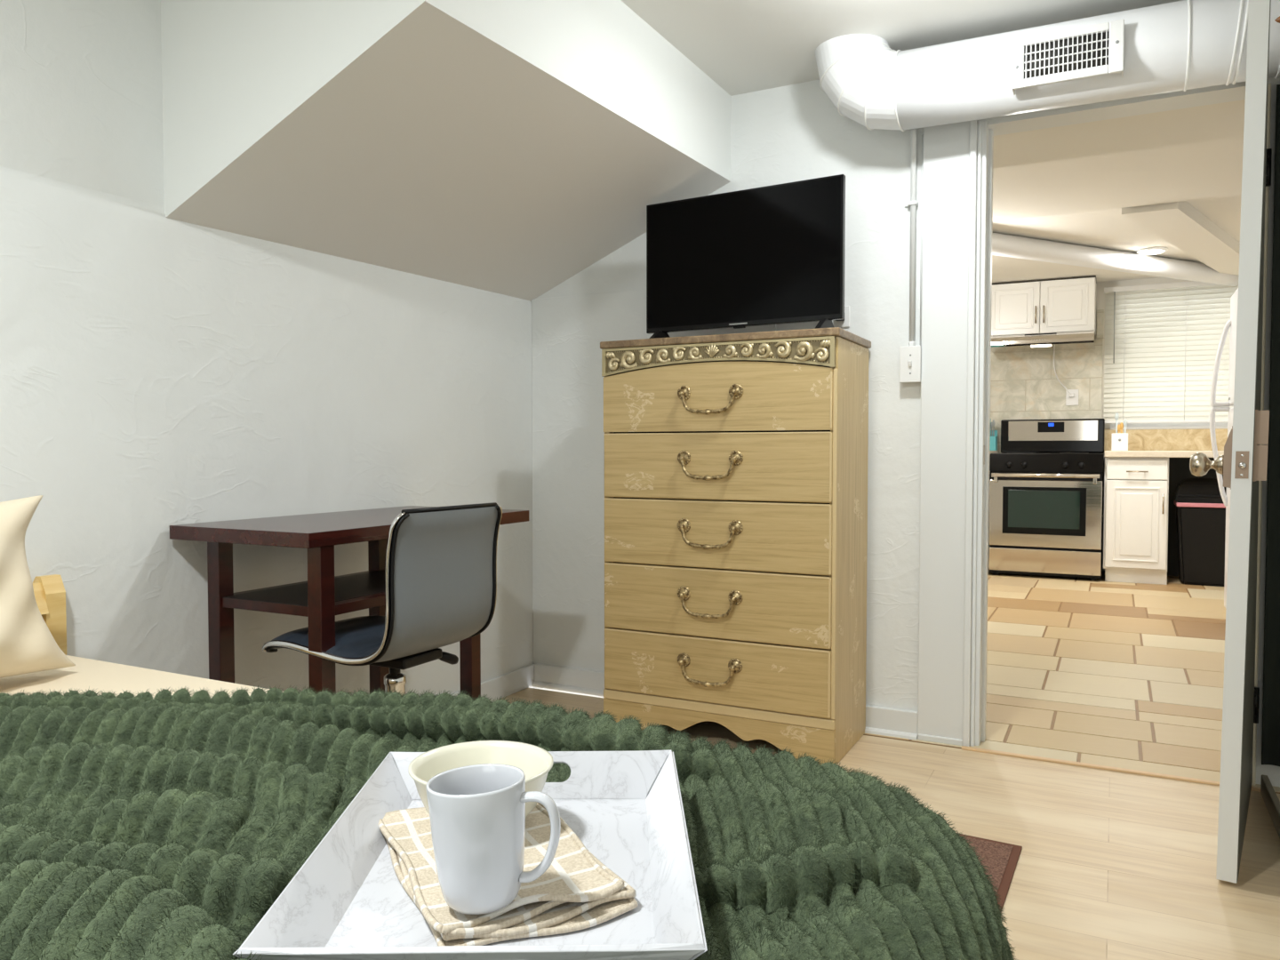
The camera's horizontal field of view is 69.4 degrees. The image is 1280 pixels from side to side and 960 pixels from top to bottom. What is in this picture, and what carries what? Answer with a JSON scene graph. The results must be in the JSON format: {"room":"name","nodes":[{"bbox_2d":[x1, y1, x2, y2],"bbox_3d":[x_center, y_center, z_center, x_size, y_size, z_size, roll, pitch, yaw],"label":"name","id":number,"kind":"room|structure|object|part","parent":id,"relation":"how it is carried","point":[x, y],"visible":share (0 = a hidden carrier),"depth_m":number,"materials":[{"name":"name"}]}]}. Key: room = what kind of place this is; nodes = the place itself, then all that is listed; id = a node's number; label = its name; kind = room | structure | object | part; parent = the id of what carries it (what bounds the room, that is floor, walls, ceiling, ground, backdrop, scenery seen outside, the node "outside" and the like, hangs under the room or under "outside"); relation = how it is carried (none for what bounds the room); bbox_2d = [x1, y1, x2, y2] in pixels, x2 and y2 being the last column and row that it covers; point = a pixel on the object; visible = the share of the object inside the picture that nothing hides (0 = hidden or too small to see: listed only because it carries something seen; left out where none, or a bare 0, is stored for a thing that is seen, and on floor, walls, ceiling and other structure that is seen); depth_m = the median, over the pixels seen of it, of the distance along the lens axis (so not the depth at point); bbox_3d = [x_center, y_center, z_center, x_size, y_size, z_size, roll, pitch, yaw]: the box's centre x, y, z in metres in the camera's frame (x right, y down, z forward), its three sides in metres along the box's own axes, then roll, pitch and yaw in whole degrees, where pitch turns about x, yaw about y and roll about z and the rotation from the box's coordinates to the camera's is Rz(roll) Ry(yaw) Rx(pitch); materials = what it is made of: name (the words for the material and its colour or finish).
{"room":"bedroom","nodes":[
{"label":"bedroom","id":0,"kind":"room"},
{"bbox_2d":[0,0,533,695],"bbox_3d":[-1.484,-0.210,1.780,0.120,2.300,4.620,1,2,27],"label":"wall","id":1,"kind":"structure","parent":0,"point":[157,372],"depth_m":2.31,"materials":[{"name":"white paint"}]},
{"bbox_2d":[451,664,534,702],"bbox_3d":[-1.430,0.848,1.773,0.014,0.085,4.394,1,2,27],"label":"baseboard","id":2,"kind":"structure","parent":1,"relation":"attached to","point":[508,684],"depth_m":3.55,"materials":[{"name":"white paint"}]},
{"bbox_2d":[160,0,731,301],"bbox_3d":[-0.423,-1.000,2.772,0.856,0.688,1.600,1,2,27],"label":"wall","id":3,"kind":"structure","parent":0,"point":[509,148],"depth_m":2.37,"materials":[{"name":"white paint"}]},
{"bbox_2d":[501,571,1279,959],"bbox_3d":[1.154,0.874,3.148,3.596,0.062,9.400,1,2,27],"label":"floor","id":4,"kind":"structure","parent":0,"point":[1112,865],"depth_m":2.71,"materials":[{"name":"brown wood"}]},
{"bbox_2d":[32,574,66,655],"bbox_3d":[-0.788,0.582,0.904,1.930,0.676,1.562,1,2,27],"label":"frame","id":5,"kind":"object","parent":4,"relation":"on","point":[49,590],"visible":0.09,"depth_m":1.99,"materials":[{"name":"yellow wood"}]},
{"bbox_2d":[0,655,283,698],"bbox_3d":[-0.774,0.517,0.892,1.865,0.233,1.467,1,2,27],"label":"mattress","id":6,"kind":"object","parent":5,"relation":"on","point":[99,675],"visible":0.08,"depth_m":1.71,"materials":[{"name":"beige fabric"}]},
{"bbox_2d":[0,495,75,678],"bbox_3d":[-1.305,0.203,1.424,0.250,0.328,0.815,1,2,32],"label":"pillow","id":7,"kind":"object","parent":6,"relation":"on","point":[28,645],"visible":1,"depth_m":1.64,"materials":[{"name":"beige fabric"}]},
{"bbox_2d":[0,684,1015,959],"bbox_3d":[-0.517,0.531,0.829,1.646,0.464,1.695,1,2,27],"label":"blanket","id":8,"kind":"object","parent":6,"relation":"on","point":[166,826],"visible":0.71,"depth_m":0.99,"materials":[{"name":"green fabric"}]},
{"bbox_2d":[232,750,707,959],"bbox_3d":[-0.119,0.335,0.835,0.322,0.048,0.415,0,2,-1],"label":"serving tray","id":9,"kind":"object","parent":8,"relation":"on","point":[348,900],"visible":0.68,"depth_m":0.78,"materials":[{"name":"stone"}]},
{"bbox_2d":[378,802,638,946],"bbox_3d":[-0.133,0.342,0.846,0.171,0.023,0.284,-1,2,-26],"label":"napkin","id":10,"kind":"object","parent":9,"relation":"on","point":[578,892],"visible":0.52,"depth_m":0.77,"materials":[{"name":"beige fabric"}]},
{"bbox_2d":[408,740,553,817],"bbox_3d":[-0.154,0.305,0.903,0.139,0.059,0.139,1,2,27],"label":"bowl","id":11,"kind":"object","parent":10,"relation":"on","point":[535,762],"visible":0.38,"depth_m":0.94,"materials":[{"name":"beige ceramic"}]},
{"bbox_2d":[425,763,560,914],"bbox_3d":[-0.121,0.289,0.749,0.101,0.102,0.078,-1,2,-19],"label":"mug","id":12,"kind":"object","parent":10,"relation":"on","point":[477,812],"visible":1,"depth_m":0.72,"materials":[{"name":"grey ceramic"}]},
{"bbox_3d":[-0.080,0.284,0.734,0.035,0.072,0.012,-3,0,10],"label":"handle","id":13,"kind":"part","parent":12,"relation":"part of","materials":[{"name":"grey ceramic"}]},
{"bbox_2d":[169,505,529,699],"bbox_3d":[-0.745,0.483,2.556,0.470,0.763,0.870,1,2,27],"label":"desk","id":14,"kind":"object","parent":4,"relation":"on","point":[324,596],"visible":0.48,"depth_m":2.25,"materials":[{"name":"brown wood"}]},
{"bbox_3d":[-1.031,0.509,2.281,0.042,0.729,0.042,1,2,27],"label":"leg","id":15,"kind":"part","parent":14,"relation":"part of","materials":[{"name":"brown wood"}]},
{"bbox_2d":[221,570,385,616],"bbox_3d":[-0.755,0.291,2.440,0.368,0.024,0.578,1,2,27],"label":"shelf","id":16,"kind":"object","parent":14,"relation":"attached to","point":[357,591],"depth_m":2.25,"materials":[{"name":"brown wood"}]},
{"bbox_3d":[-0.730,0.514,2.126,0.042,0.729,0.042,1,2,27],"label":"leg","id":17,"kind":"part","parent":14,"relation":"part of","materials":[{"name":"brown wood"}]},
{"bbox_3d":[-0.780,0.493,2.768,0.042,0.729,0.042,1,2,27],"label":"leg","id":18,"kind":"part","parent":14,"relation":"part of","materials":[{"name":"brown wood"}]},
{"bbox_3d":[-0.480,0.498,2.614,0.042,0.729,0.042,1,2,27],"label":"leg","id":19,"kind":"part","parent":14,"relation":"part of","materials":[{"name":"brown wood"}]},
{"bbox_2d":[262,502,502,695],"bbox_3d":[-0.581,0.465,2.240,0.542,0.819,0.497,1,2,27],"label":"office chair","id":20,"kind":"object","parent":4,"relation":"on","point":[441,562],"visible":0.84,"depth_m":2.13,"materials":[{"name":"grey plastic"}]},
{"bbox_3d":[-0.704,0.241,2.092,0.453,0.353,0.036,1,2,31],"label":"rail","id":21,"kind":"part","parent":20,"relation":"part of","materials":[{"name":"silver metal"}]},
{"bbox_3d":[-0.588,0.420,2.218,0.180,0.025,0.140,1,2,27],"label":"tilt plate","id":22,"kind":"part","parent":20,"relation":"part of","materials":[{"name":"black plastic"}]},
{"bbox_3d":[-0.504,0.440,2.272,0.128,0.043,0.025,-2,3,-41],"label":"height lever","id":23,"kind":"part","parent":20,"relation":"part of","materials":[{"name":"black plastic"}]},
{"bbox_3d":[-0.534,0.231,2.384,0.453,0.353,0.036,1,2,29],"label":"rail","id":24,"kind":"part","parent":20,"relation":"part of","materials":[{"name":"silver metal"}]},
{"bbox_2d":[600,327,871,765],"bbox_3d":[0.308,0.194,3.068,0.806,1.306,0.431,1,2,27],"label":"dresser","id":25,"kind":"object","parent":4,"relation":"on","point":[736,464],"visible":1,"depth_m":2.88,"materials":[{"name":"brown wood"}]},
{"bbox_3d":[0.229,0.604,2.934,0.772,0.204,0.030,1,2,27],"label":"drawer","id":26,"kind":"part","parent":25,"relation":"part of","materials":[{"name":"brown wood"}]},
{"bbox_3d":[0.229,0.172,2.920,0.772,0.212,0.030,1,2,27],"label":"drawer","id":27,"kind":"part","parent":25,"relation":"part of","materials":[{"name":"brown wood"}]},
{"bbox_3d":[0.229,0.390,2.927,0.772,0.216,0.030,1,2,27],"label":"drawer","id":28,"kind":"part","parent":25,"relation":"part of","materials":[{"name":"brown wood"}]},
{"bbox_3d":[0.229,-0.261,2.905,0.772,0.215,0.030,1,2,27],"label":"drawer","id":29,"kind":"part","parent":25,"relation":"part of","materials":[{"name":"brown wood"}]},
{"bbox_3d":[0.229,-0.043,2.913,0.772,0.211,0.030,1,2,27],"label":"drawer","id":30,"kind":"part","parent":25,"relation":"part of","materials":[{"name":"brown wood"}]},
{"bbox_3d":[0.234,0.724,2.943,0.788,0.031,0.034,1,2,27],"label":"rail","id":31,"kind":"part","parent":25,"relation":"part of","materials":[{"name":"brown wood"}]},
{"bbox_2d":[646,174,845,338],"bbox_3d":[0.325,-0.700,3.021,0.702,0.484,0.165,1,2,31],"label":"television","id":32,"kind":"object","parent":25,"relation":"on","point":[773,254],"visible":0.88,"depth_m":2.99,"materials":[{"name":"black plastic"}]},
{"bbox_2d":[988,456,990,573],"bbox_3d":[2.381,0.257,7.404,0.838,0.888,0.636,1,2,27],"label":"base cabinet","id":33,"kind":"object","parent":4,"relation":"on","point":[989,457],"visible":0.02,"depth_m":7.00,"materials":[{"name":"white"}]},
{"bbox_2d":[989,450,998,456],"bbox_3d":[2.374,-0.211,7.383,0.850,0.045,0.659,1,2,27],"label":"countertop","id":34,"kind":"structure","parent":33,"relation":"on","point":[990,452],"depth_m":7.16,"materials":[{"name":"grey stone"}]},
{"bbox_2d":[989,418,997,450],"bbox_3d":[2.793,-0.364,7.383,0.102,0.259,0.120,1,2,27],"label":"utensil caddy","id":35,"kind":"object","parent":34,"relation":"on","point":[993,441],"visible":0.41,"depth_m":7.33,"materials":[{"name":"teal plastic"}]},
{"bbox_2d":[992,419,994,436],"bbox_3d":[2.817,-0.361,7.362,0.018,0.240,0.018,-1,2,-25],"label":"spoon","id":36,"kind":"object","parent":35,"relation":"in","point":[993,420],"visible":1,"depth_m":7.36,"materials":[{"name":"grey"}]},
{"bbox_2d":[957,832,1022,912],"bbox_3d":[0.532,0.879,1.983,0.472,0.008,0.773,1,2,27],"label":"floor mat","id":37,"kind":"object","parent":4,"relation":"on","point":[1001,859],"visible":0.18,"depth_m":2.12,"materials":[{"name":"brown carpet"}]},
{"bbox_2d":[988,418,1104,580],"bbox_3d":[3.082,0.124,7.000,0.760,1.182,0.696,1,2,27],"label":"stove","id":38,"kind":"object","parent":4,"relation":"on","point":[1046,480],"visible":1,"depth_m":6.77,"materials":[{"name":"silver metal"}]},
{"bbox_3d":[2.727,-0.113,6.838,0.048,0.048,0.034,1,2,27],"label":"burner knob","id":39,"kind":"part","parent":38,"relation":"part of","materials":[{"name":"black plastic"}]},
{"bbox_3d":[2.820,-0.111,6.790,0.048,0.048,0.034,1,2,27],"label":"burner knob","id":40,"kind":"part","parent":38,"relation":"part of","materials":[{"name":"black plastic"}]},
{"bbox_3d":[2.953,0.593,6.765,0.752,0.170,0.038,1,2,27],"label":"storage drawer","id":41,"kind":"part","parent":38,"relation":"part of","materials":[{"name":"silver metal"}]},
{"bbox_3d":[2.959,-0.126,6.752,0.760,0.127,0.054,1,2,27],"label":"panel","id":42,"kind":"part","parent":38,"relation":"part of","materials":[{"name":"black metal"}]},
{"bbox_2d":[990,452,1103,455],"bbox_3d":[3.102,-0.193,7.029,0.760,0.023,0.605,1,2,27],"label":"cooktop","id":43,"kind":"object","parent":38,"relation":"in","point":[1000,453],"depth_m":6.77,"materials":[{"name":"black"}]},
{"bbox_3d":[3.220,-0.384,7.219,0.640,0.158,0.010,1,2,27],"label":"control panel","id":44,"kind":"part","parent":38,"relation":"part of","materials":[{"name":"silver metal"}]},
{"bbox_3d":[3.065,-0.107,6.664,0.048,0.048,0.034,1,2,27],"label":"burner knob","id":45,"kind":"part","parent":38,"relation":"part of","materials":[{"name":"black plastic"}]},
{"bbox_3d":[3.188,-0.199,6.791,0.184,0.004,0.184,1,2,27],"label":"burner","id":46,"kind":"part","parent":38,"relation":"part of","materials":[{"name":"black metal"}]},
{"bbox_3d":[3.158,-0.106,6.616,0.048,0.048,0.034,1,2,27],"label":"burner knob","id":47,"kind":"part","parent":38,"relation":"part of","materials":[{"name":"black plastic"}]},
{"bbox_2d":[1103,457,1168,584],"bbox_3d":[3.614,0.279,6.754,0.399,0.888,0.665,1,2,27],"label":"base cabinet","id":48,"kind":"object","parent":4,"relation":"on","point":[1136,490],"visible":0.99,"depth_m":6.49,"materials":[{"name":"white wood"}]},
{"bbox_3d":[3.486,0.313,6.498,0.377,0.618,0.020,1,2,27],"label":"door","id":49,"kind":"part","parent":48,"relation":"part of","materials":[{"name":"white wood"}]},
{"bbox_3d":[3.481,0.313,6.488,0.281,0.522,0.010,1,2,27],"label":"door panel","id":50,"kind":"part","parent":48,"relation":"part of","materials":[{"name":"white wood"}]},
{"bbox_3d":[3.486,-0.072,6.486,0.377,0.137,0.022,1,2,27],"label":"drawer","id":51,"kind":"part","parent":48,"relation":"part of","materials":[{"name":"white wood"}]},
{"bbox_3d":[3.619,0.165,6.396,0.010,0.140,0.031,1,2,27],"label":"handle","id":52,"kind":"part","parent":48,"relation":"part of","materials":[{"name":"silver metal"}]},
{"bbox_2d":[1104,450,1223,457],"bbox_3d":[4.082,-0.181,6.506,1.448,0.045,0.659,1,2,27],"label":"countertop","id":53,"kind":"structure","parent":48,"relation":"on","point":[1108,453],"depth_m":6.40,"materials":[{"name":"beige stone"}]},
{"bbox_2d":[1111,432,1127,450],"bbox_3d":[3.477,-0.275,6.701,0.106,0.126,0.092,1,2,27],"label":"utensil holder","id":54,"kind":"object","parent":53,"relation":"on","point":[1119,442],"visible":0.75,"depth_m":6.66,"materials":[{"name":"white ceramic"}]},
{"bbox_2d":[1114,412,1119,433],"bbox_3d":[3.456,-0.354,6.703,0.024,0.270,0.014,1,2,27],"label":"utensil","id":55,"kind":"object","parent":54,"relation":"in","point":[1116,416],"visible":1,"depth_m":6.70,"materials":[{"name":"grey plastic"}]},
{"bbox_2d":[1117,424,1120,433],"bbox_3d":[3.468,-0.312,6.698,0.024,0.184,0.014,1,2,27],"label":"utensil","id":56,"kind":"object","parent":54,"relation":"in","point":[1118,425],"visible":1,"depth_m":6.69,"materials":[{"name":"brown wood"}]},
{"bbox_2d":[1120,422,1123,432],"bbox_3d":[3.484,-0.319,6.690,0.024,0.200,0.014,1,2,27],"label":"utensil","id":57,"kind":"object","parent":54,"relation":"in","point":[1121,423],"visible":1,"depth_m":6.68,"materials":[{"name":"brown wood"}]},
{"bbox_2d":[1123,419,1127,432],"bbox_3d":[3.504,-0.329,6.679,0.024,0.220,0.014,1,2,27],"label":"utensil","id":58,"kind":"object","parent":54,"relation":"in","point":[1124,420],"visible":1,"depth_m":6.67,"materials":[{"name":"grey plastic"}]},
{"bbox_2d":[1167,457,1223,575],"bbox_3d":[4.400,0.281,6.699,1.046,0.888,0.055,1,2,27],"label":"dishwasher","id":59,"kind":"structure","parent":4,"relation":"on","point":[1179,468],"depth_m":6.88,"materials":[{"name":"black metal"}]},
{"bbox_2d":[1173,477,1226,586],"bbox_3d":[3.980,0.359,6.496,0.395,0.745,0.365,1,2,27],"label":"trash can","id":60,"kind":"object","parent":4,"relation":"on","point":[1200,508],"visible":0.67,"depth_m":6.38,"materials":[{"name":"black plastic"}]},
{"bbox_3d":[3.980,0.072,6.486,0.395,0.170,0.365,1,2,27],"label":"lid","id":61,"kind":"part","parent":60,"relation":"part of","materials":[{"name":"black plastic"}]},
{"bbox_2d":[1209,288,1238,608],"bbox_3d":[3.337,-0.104,4.569,0.843,1.760,0.790,1,2,27],"label":"refrigerator","id":62,"kind":"object","parent":4,"relation":"on","point":[1232,323],"visible":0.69,"depth_m":5.01,"materials":[{"name":"white"}]},
{"bbox_3d":[3.162,-0.630,5.024,0.099,0.472,0.031,1,2,27],"label":"handle","id":63,"kind":"part","parent":62,"relation":"part of","materials":[{"name":"white plastic"}]},
{"bbox_3d":[3.064,-0.691,4.690,0.055,0.595,0.790,1,2,27],"label":"freezer door","id":64,"kind":"part","parent":62,"relation":"part of","materials":[{"name":"white"}]},
{"bbox_2d":[620,0,1182,95],"bbox_3d":[-0.094,-1.323,0.971,3.296,0.080,4.520,1,2,27],"label":"ceiling","id":65,"kind":"structure","parent":0,"point":[744,46],"depth_m":2.72,"materials":[{"name":"white paint"}]},
{"bbox_2d":[815,0,1279,131],"bbox_3d":[1.397,-1.198,2.538,1.866,0.276,0.274,1,2,27],"label":"air duct","id":66,"kind":"object","parent":65,"relation":"attached to","point":[1184,45],"visible":1,"depth_m":2.57,"materials":[{"name":"white metal"}]},
{"bbox_2d":[1024,30,1109,78],"bbox_3d":[1.159,-1.156,2.517,0.210,0.090,0.010,1,2,27],"label":"grille","id":67,"kind":"object","parent":66,"relation":"attached to","point":[1056,50],"depth_m":2.52,"materials":[{"name":"white plastic"}]},
{"bbox_3d":[1.172,-1.157,2.542,0.219,0.102,0.028,1,2,26],"label":"damper plate","id":68,"kind":"part","parent":66,"relation":"part of","materials":[{"name":"grey metal"}]},
{"bbox_3d":[1.171,-1.156,2.535,0.276,0.136,0.055,1,2,27],"label":"register frame","id":69,"kind":"part","parent":66,"relation":"part of","materials":[{"name":"white plastic"}]},
{"bbox_2d":[531,76,1279,787],"bbox_3d":[0.956,-0.253,3.052,3.296,2.300,0.126,1,2,27],"label":"wall","id":70,"kind":"structure","parent":0,"point":[792,132],"depth_m":3.16,"materials":[{"name":"white paint"}]},
{"bbox_2d":[531,663,917,739],"bbox_3d":[0.242,0.793,3.370,1.500,0.088,0.034,1,2,27],"label":"baseboard","id":71,"kind":"structure","parent":70,"relation":"attached to","point":[892,722],"depth_m":3.57,"materials":[{"name":"white paint"}]},
{"bbox_2d":[816,305,849,327],"bbox_3d":[0.647,-0.550,3.119,0.115,0.070,0.030,1,2,27],"label":"wall outlet","id":72,"kind":"object","parent":70,"relation":"attached to","point":[844,323],"visible":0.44,"depth_m":3.11,"materials":[{"name":"white plastic"}]},
{"bbox_2d":[899,345,920,382],"bbox_3d":[0.877,-0.374,2.995,0.067,0.116,0.051,1,2,27],"label":"light switch","id":73,"kind":"object","parent":70,"relation":"attached to","point":[909,356],"visible":1,"depth_m":2.98,"materials":[{"name":"white plastic"}]},
{"bbox_2d":[904,128,923,346],"bbox_3d":[0.882,-0.778,2.986,0.060,0.705,0.038,1,2,27],"label":"conduit","id":74,"kind":"object","parent":70,"relation":"attached to","point":[913,204],"visible":0.95,"depth_m":2.98,"materials":[{"name":"white metal"}]},
{"bbox_2d":[917,120,993,746],"bbox_3d":[1.027,-0.171,3.005,0.200,2.040,0.159,1,2,27],"label":"trim","id":75,"kind":"structure","parent":70,"relation":"attached to","point":[958,157],"depth_m":2.95,"materials":[{"name":"white paint"}]},
{"bbox_3d":[1.096,-0.080,2.944,0.002,0.062,0.028,1,2,27],"label":"strike plate","id":76,"kind":"part","parent":75,"relation":"part of","materials":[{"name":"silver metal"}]},
{"bbox_2d":[961,745,1260,791],"bbox_3d":[1.382,0.855,2.745,0.813,0.007,0.020,1,2,27],"label":"trim","id":77,"kind":"structure","parent":70,"relation":"attached to","point":[1040,758],"depth_m":2.75,"materials":[{"name":"brown wood"}]},
{"bbox_2d":[986,81,1245,135],"bbox_3d":[1.427,-1.113,2.784,0.730,0.012,0.118,1,2,27],"label":"trim","id":78,"kind":"structure","parent":70,"relation":"attached to","point":[1236,92],"depth_m":2.76,"materials":[{"name":"white paint"}]},
{"bbox_2d":[1189,0,1271,883],"bbox_3d":[1.468,-0.095,2.285,0.146,1.913,0.752,1,2,35],"label":"door","id":79,"kind":"structure","parent":70,"relation":"in","point":[1244,463],"depth_m":1.98,"materials":[{"name":"white paint"}]},
{"bbox_3d":[1.262,-0.034,2.059,0.066,0.053,0.053,1,2,35],"label":"knob","id":80,"kind":"part","parent":79,"relation":"part of","materials":[{"name":"gold metal"}]},
{"bbox_3d":[1.296,-0.049,2.035,0.018,0.137,0.070,1,2,35],"label":"lock plate","id":81,"kind":"part","parent":79,"relation":"part of","materials":[{"name":"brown metal"}]},
{"bbox_3d":[1.284,-0.032,1.970,0.025,0.058,0.003,1,2,35],"label":"latch plate","id":82,"kind":"part","parent":79,"relation":"part of","materials":[{"name":"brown metal"}]},
{"bbox_2d":[1251,83,1271,785],"bbox_3d":[1.752,-0.126,2.642,0.033,1.975,0.143,1,2,27],"label":"trim","id":83,"kind":"structure","parent":70,"relation":"attached to","point":[1269,84],"depth_m":2.57,"materials":[{"name":"beige paint"}]},
{"bbox_2d":[1260,774,1279,838],"bbox_3d":[1.552,0.848,2.223,0.016,0.055,0.720,1,2,27],"label":"trim","id":84,"kind":"structure","parent":70,"relation":"attached to","point":[1268,795],"depth_m":2.39,"materials":[{"name":"beige"}]},
{"bbox_2d":[1261,84,1279,766],"bbox_3d":[1.979,-0.136,2.402,0.575,1.860,0.023,1,2,27],"label":"curtain","id":85,"kind":"object","parent":70,"relation":"hanging from","point":[1270,732],"visible":1,"depth_m":2.54,"materials":[{"name":"black fabric"}]},
{"bbox_2d":[992,99,1245,283],"bbox_3d":[2.454,-1.371,5.059,3.300,0.300,4.880,1,2,27],"label":"ceiling","id":86,"kind":"structure","parent":0,"point":[1072,184],"depth_m":4.31,"materials":[{"name":"white paint"}]},
{"bbox_2d":[992,232,1238,286],"bbox_3d":[2.381,-1.408,5.633,4.140,0.126,0.133,-1,2,-27],"label":"duct","id":87,"kind":"object","parent":86,"relation":"attached to","point":[1006,245],"visible":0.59,"depth_m":5.87,"materials":[{"name":"white metal"}]},
{"bbox_2d":[1136,247,1167,255],"bbox_3d":[3.305,-1.475,5.968,0.180,0.023,0.180,1,2,27],"label":"recessed light","id":88,"kind":"object","parent":86,"relation":"in","point":[1149,251],"visible":1,"depth_m":5.93,"materials":[{"name":"white plastic"}]},
{"bbox_2d":[1139,249,1164,255],"bbox_3d":[3.305,-1.468,5.969,0.140,0.008,0.140,1,2,27],"label":"diffuser","id":89,"kind":"object","parent":88,"relation":"attached to","point":[1141,252],"depth_m":5.94,"materials":[{"name":"white plastic"}]},
{"bbox_2d":[1121,200,1239,275],"bbox_3d":[3.517,-1.443,5.694,0.242,0.071,2.719,2,3,43],"label":"ceiling light","id":90,"kind":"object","parent":86,"relation":"attached to","point":[1180,224],"depth_m":5.21,"materials":[{"name":"white paint"}]},
{"bbox_2d":[1096,277,1190,571],"bbox_3d":[3.546,-0.418,7.218,3.100,2.350,0.100,1,2,27],"label":"wall","id":91,"kind":"structure","parent":0,"point":[1100,296],"depth_m":7.12,"materials":[{"name":"white paint"}]},
{"bbox_2d":[991,275,1096,335],"bbox_3d":[3.099,-1.317,7.141,0.757,0.408,0.373,1,2,27],"label":"upper cabinet","id":92,"kind":"object","parent":91,"relation":"attached to","point":[1068,304],"visible":0.94,"depth_m":6.99,"materials":[{"name":"white wood"}]},
{"bbox_3d":[2.863,-1.311,7.088,0.284,0.306,0.010,1,2,27],"label":"door panel","id":93,"kind":"part","parent":92,"relation":"part of","materials":[{"name":"white wood"}]},
{"bbox_3d":[2.868,-1.312,7.098,0.370,0.392,0.020,1,2,27],"label":"door","id":94,"kind":"part","parent":92,"relation":"part of","materials":[{"name":"white wood"}]},
{"bbox_3d":[2.998,-1.251,7.004,0.010,0.130,0.033,1,2,27],"label":"handle","id":95,"kind":"part","parent":92,"relation":"part of","materials":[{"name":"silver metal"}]},
{"bbox_2d":[991,330,1095,353],"bbox_3d":[3.073,-1.054,7.080,0.735,0.105,0.511,1,2,27],"label":"range hood","id":96,"kind":"object","parent":92,"relation":"attached to","point":[1051,341],"visible":1,"depth_m":6.91,"materials":[{"name":"silver metal"}]},
{"bbox_2d":[1053,350,1071,394],"bbox_3d":[3.308,-0.839,7.231,0.142,0.353,0.015,1,2,34],"label":"power cord","id":97,"kind":"object","parent":96,"relation":"hanging from","point":[1053,350],"visible":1,"depth_m":7.25,"materials":[{"name":"white plastic"}]},
{"bbox_3d":[3.048,-1.250,6.978,0.010,0.130,0.033,1,2,27],"label":"handle","id":98,"kind":"part","parent":92,"relation":"part of","materials":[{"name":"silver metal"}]},
{"bbox_3d":[3.201,-1.306,6.927,0.370,0.392,0.020,1,2,27],"label":"door","id":99,"kind":"part","parent":92,"relation":"part of","materials":[{"name":"white wood"}]},
{"bbox_3d":[3.196,-1.305,6.918,0.284,0.306,0.010,1,2,27],"label":"door panel","id":100,"kind":"part","parent":92,"relation":"part of","materials":[{"name":"white wood"}]},
{"bbox_2d":[990,309,1103,453],"bbox_3d":[2.852,-0.762,7.491,1.605,1.120,0.030,1,2,27],"label":"backsplash","id":101,"kind":"structure","parent":91,"relation":"attached to","point":[1024,385],"depth_m":7.31,"materials":[{"name":"tile"}]},
{"bbox_2d":[1065,389,1078,405],"bbox_3d":[3.372,-0.645,7.212,0.088,0.125,0.033,1,2,27],"label":"wall outlet","id":102,"kind":"object","parent":91,"relation":"attached to","point":[1072,399],"visible":1,"depth_m":7.22,"materials":[{"name":"white plastic"}]},
{"bbox_2d":[1104,428,1227,451],"bbox_3d":[4.232,-0.297,6.806,1.500,0.175,0.014,1,2,27],"label":"backsplash","id":103,"kind":"structure","parent":91,"relation":"attached to","point":[1199,439],"depth_m":6.93,"materials":[{"name":"tile"}]},
{"bbox_2d":[1110,287,1231,429],"bbox_3d":[4.053,-0.902,6.919,0.940,1.042,0.100,1,2,27],"label":"window","id":104,"kind":"structure","parent":91,"relation":"in","point":[1179,425],"depth_m":6.94,"materials":[{"name":"white plastic"}]},
{"bbox_3d":[4.042,-0.390,6.914,0.940,0.018,0.050,1,2,27],"label":"sill","id":105,"kind":"part","parent":104,"relation":"part of","materials":[{"name":"white plastic"}]},
{"bbox_2d":[1103,280,1238,423],"bbox_3d":[3.993,-0.943,6.846,1.010,1.035,0.052,1,2,27],"label":"window blind","id":106,"kind":"object","parent":104,"relation":"attached to","point":[1151,375],"visible":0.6,"depth_m":6.88,"materials":[{"name":"white plastic"}]},
{"bbox_3d":[3.668,-0.936,7.000,0.003,0.980,0.002,1,2,27],"label":"ladder cord","id":107,"kind":"part","parent":106,"relation":"part of","materials":[{"name":"white fabric"}]},
{"bbox_3d":[3.996,-1.441,6.834,1.010,0.040,0.040,1,2,27],"label":"head rail","id":108,"kind":"part","parent":106,"relation":"part of","materials":[{"name":"white plastic"}]},
{"bbox_3d":[3.995,-0.435,6.866,0.990,0.017,0.025,1,2,27],"label":"rail","id":109,"kind":"part","parent":106,"relation":"part of","materials":[{"name":"white plastic"}]},
{"bbox_3d":[4.024,-0.930,6.817,0.003,0.980,0.002,1,2,27],"label":"ladder cord","id":110,"kind":"part","parent":106,"relation":"part of","materials":[{"name":"white fabric"}]},
{"bbox_3d":[4.064,-0.909,6.940,0.840,0.930,0.004,1,2,27],"label":"pane","id":111,"kind":"part","parent":104,"relation":"part of","materials":[{"name":"white glass"}]}
]}

